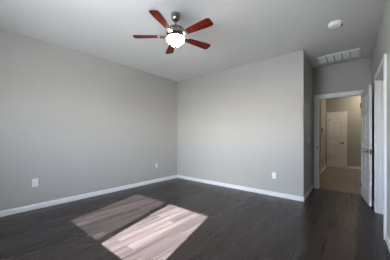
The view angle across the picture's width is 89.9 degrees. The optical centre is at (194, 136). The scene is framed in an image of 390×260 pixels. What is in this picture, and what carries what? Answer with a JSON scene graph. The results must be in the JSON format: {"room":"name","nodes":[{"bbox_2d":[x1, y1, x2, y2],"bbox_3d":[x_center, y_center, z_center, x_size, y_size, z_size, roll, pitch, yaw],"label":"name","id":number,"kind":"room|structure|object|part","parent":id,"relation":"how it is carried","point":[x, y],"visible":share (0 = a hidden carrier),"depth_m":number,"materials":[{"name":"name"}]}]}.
{"room":"empty bedroom","nodes":[
{"label":"empty bedroom","id":0,"kind":"room"},
{"bbox_2d":[0,29,176,210],"bbox_3d":[-1.973,-0.200,3.965,0.231,2.740,4.570,0,0,40],"label":"wall","id":1,"kind":"structure","parent":0,"point":[77,123],"depth_m":3.56,"materials":[{"name":"grey paint"}]},
{"bbox_2d":[32,178,37,186],"bbox_3d":[-2.577,0.745,3.148,0.009,0.128,0.078,0,0,41],"label":"wall outlet","id":2,"kind":"object","parent":1,"relation":"attached to","point":[34,181],"visible":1,"depth_m":3.15,"materials":[{"name":"white plastic"}]},
{"bbox_2d":[0,175,176,216],"bbox_3d":[-1.903,1.129,3.930,0.013,0.082,4.280,0,0,41],"label":"baseboard","id":3,"kind":"structure","parent":1,"relation":"attached to","point":[82,196],"depth_m":3.57,"materials":[{"name":"white wood"}]},
{"bbox_2d":[0,0,385,80],"bbox_3d":[1.734,-1.630,4.351,5.460,0.120,9.880,0,0,40],"label":"ceiling","id":4,"kind":"structure","parent":0,"point":[242,32],"depth_m":2.81,"materials":[{"name":"white paint"}]},
{"bbox_2d":[133,10,212,53],"bbox_3d":[-0.217,-1.353,2.486,1.020,0.433,1.057,0,0,40],"label":"ceiling fan","id":5,"kind":"object","parent":4,"relation":"hanging from","point":[175,33],"visible":1,"depth_m":2.42,"materials":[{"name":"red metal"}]},
{"bbox_3d":[-0.613,-1.286,2.515,0.360,0.029,0.120,0,0,2],"label":"blade","id":6,"kind":"part","parent":5,"relation":"part of","materials":[{"name":"brown wood"}]},
{"bbox_3d":[-0.370,-1.286,2.161,0.120,0.029,0.360,0,0,19],"label":"blade","id":7,"kind":"part","parent":5,"relation":"part of","materials":[{"name":"brown wood"}]},
{"bbox_3d":[-0.352,-1.286,2.855,0.120,0.029,0.360,0,0,-16],"label":"blade","id":8,"kind":"part","parent":5,"relation":"part of","materials":[{"name":"brown wood"}]},
{"bbox_3d":[-0.248,-1.204,2.505,0.228,0.097,0.228,0,0,40],"label":"lamp shade","id":9,"kind":"part","parent":5,"relation":"part of","materials":[{"name":"white glass"}]},
{"bbox_3d":[0.052,-1.286,2.712,0.360,0.029,0.120,0,0,-34],"label":"blade","id":10,"kind":"part","parent":5,"relation":"part of","materials":[{"name":"brown wood"}]},
{"bbox_3d":[0.041,-1.286,2.283,0.360,0.029,0.120,0,0,38],"label":"blade","id":11,"kind":"part","parent":5,"relation":"part of","materials":[{"name":"brown wood"}]},
{"bbox_2d":[328,20,342,28],"bbox_3d":[1.940,-1.543,2.704,0.164,0.054,0.160,0,0,40],"label":"smoke detector","id":12,"kind":"object","parent":4,"relation":"attached to","point":[335,24],"visible":1,"depth_m":2.67,"materials":[{"name":"white plastic"}]},
{"bbox_2d":[317,48,359,63],"bbox_3d":[2.800,-1.558,3.821,0.660,0.024,0.420,0,0,40],"label":"ceiling vent","id":13,"kind":"object","parent":4,"relation":"in","point":[352,53],"visible":1,"depth_m":3.80,"materials":[{"name":"white metal"}]},
{"bbox_2d":[0,167,389,259],"bbox_3d":[1.743,1.230,4.363,5.460,0.120,9.850,0,0,40],"label":"floor","id":14,"kind":"structure","parent":0,"point":[176,218],"depth_m":2.54,"materials":[{"name":"brown wood"}]},
{"bbox_2d":[177,50,304,196],"bbox_3d":[0.761,-0.200,4.588,3.200,2.740,0.122,0,0,40],"label":"wall","id":15,"kind":"structure","parent":0,"point":[241,125],"depth_m":4.21,"materials":[{"name":"grey paint"}]},
{"bbox_2d":[177,175,302,200],"bbox_3d":[0.722,1.129,4.541,3.200,0.082,0.013,0,0,40],"label":"baseboard","id":16,"kind":"structure","parent":15,"relation":"attached to","point":[282,195],"depth_m":4.21,"materials":[{"name":"white wood"}]},
{"bbox_2d":[305,54,311,193],"bbox_3d":[2.308,-0.200,4.073,0.120,2.740,1.056,0,0,38],"label":"wall","id":17,"kind":"structure","parent":0,"point":[308,68],"depth_m":3.99,"materials":[{"name":"grey paint"}]},
{"bbox_2d":[303,185,312,201],"bbox_3d":[2.312,1.129,3.970,0.014,0.082,1.168,0,0,38],"label":"baseboard","id":18,"kind":"structure","parent":17,"relation":"attached to","point":[311,187],"depth_m":3.82,"materials":[{"name":"white wood"}]},
{"bbox_2d":[319,99,325,174],"bbox_3d":[3.857,-0.200,6.156,0.221,2.740,3.893,0,0,40],"label":"wall","id":19,"kind":"structure","parent":0,"point":[323,101],"depth_m":6.64,"materials":[{"name":"beige paint"}]},
{"bbox_2d":[320,99,320,173],"bbox_3d":[3.999,-0.195,6.203,0.020,2.730,0.060,0,0,41],"label":"trim","id":20,"kind":"structure","parent":19,"relation":"attached to","point":[320,99],"depth_m":6.18,"materials":[{"name":"white wood"}]},
{"bbox_2d":[312,57,370,187],"bbox_3d":[3.103,-0.200,4.189,1.233,2.740,0.120,0,0,38],"label":"wall","id":21,"kind":"structure","parent":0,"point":[352,75],"depth_m":4.14,"materials":[{"name":"grey paint"}]},
{"bbox_2d":[314,90,363,188],"bbox_3d":[3.097,0.118,4.179,0.921,2.103,0.142,0,0,38],"label":"door frame","id":22,"kind":"structure","parent":21,"relation":"attached to","point":[358,92],"depth_m":4.38,"materials":[{"name":"white wood"}]},
{"bbox_2d":[360,85,373,206],"bbox_3d":[3.123,0.148,3.569,0.161,2.020,0.781,0,0,33],"label":"door","id":23,"kind":"structure","parent":22,"relation":"attached to","point":[366,95],"depth_m":3.43,"materials":[{"name":"white wood"}]},
{"bbox_2d":[326,95,360,167],"bbox_3d":[5.924,-0.200,7.053,2.270,2.740,0.120,0,0,40],"label":"wall","id":24,"kind":"structure","parent":0,"point":[351,104],"depth_m":7.14,"materials":[{"name":"beige paint"}]},
{"bbox_2d":[329,114,344,167],"bbox_3d":[5.356,0.150,7.378,0.462,2.015,0.097,0,0,40],"label":"door","id":25,"kind":"structure","parent":24,"relation":"in","point":[336,121],"depth_m":7.39,"materials":[{"name":"white wood"}]},
{"bbox_2d":[327,111,346,167],"bbox_3d":[5.366,0.120,7.402,0.625,2.100,0.049,0,0,40],"label":"door frame","id":26,"kind":"structure","parent":24,"relation":"attached to","point":[345,112],"depth_m":7.35,"materials":[{"name":"white wood"}]},
{"bbox_2d":[347,166,360,168],"bbox_3d":[6.142,1.129,6.787,1.335,0.082,0.013,0,0,40],"label":"baseboard","id":27,"kind":"structure","parent":24,"relation":"attached to","point":[350,167],"depth_m":7.09,"materials":[{"name":"white wood"}]},
{"bbox_2d":[371,0,389,239],"bbox_3d":[1.752,-0.200,1.585,0.120,2.740,5.639,0,0,38],"label":"wall","id":28,"kind":"structure","parent":0,"point":[381,47],"depth_m":2.28,"materials":[{"name":"grey paint"}]},
{"bbox_2d":[374,54,386,239],"bbox_3d":[2.534,0.117,2.594,0.145,2.105,1.085,0,0,38],"label":"door frame","id":29,"kind":"structure","parent":28,"relation":"attached to","point":[380,78],"depth_m":2.95,"materials":[{"name":"white wood"}]},
{"bbox_2d":[385,233,389,251],"bbox_3d":[1.100,1.129,0.867,0.013,0.082,3.399,0,0,38],"label":"baseboard","id":30,"kind":"structure","parent":28,"relation":"attached to","point":[387,240],"depth_m":2.08,"materials":[{"name":"white wood"}]}
]}

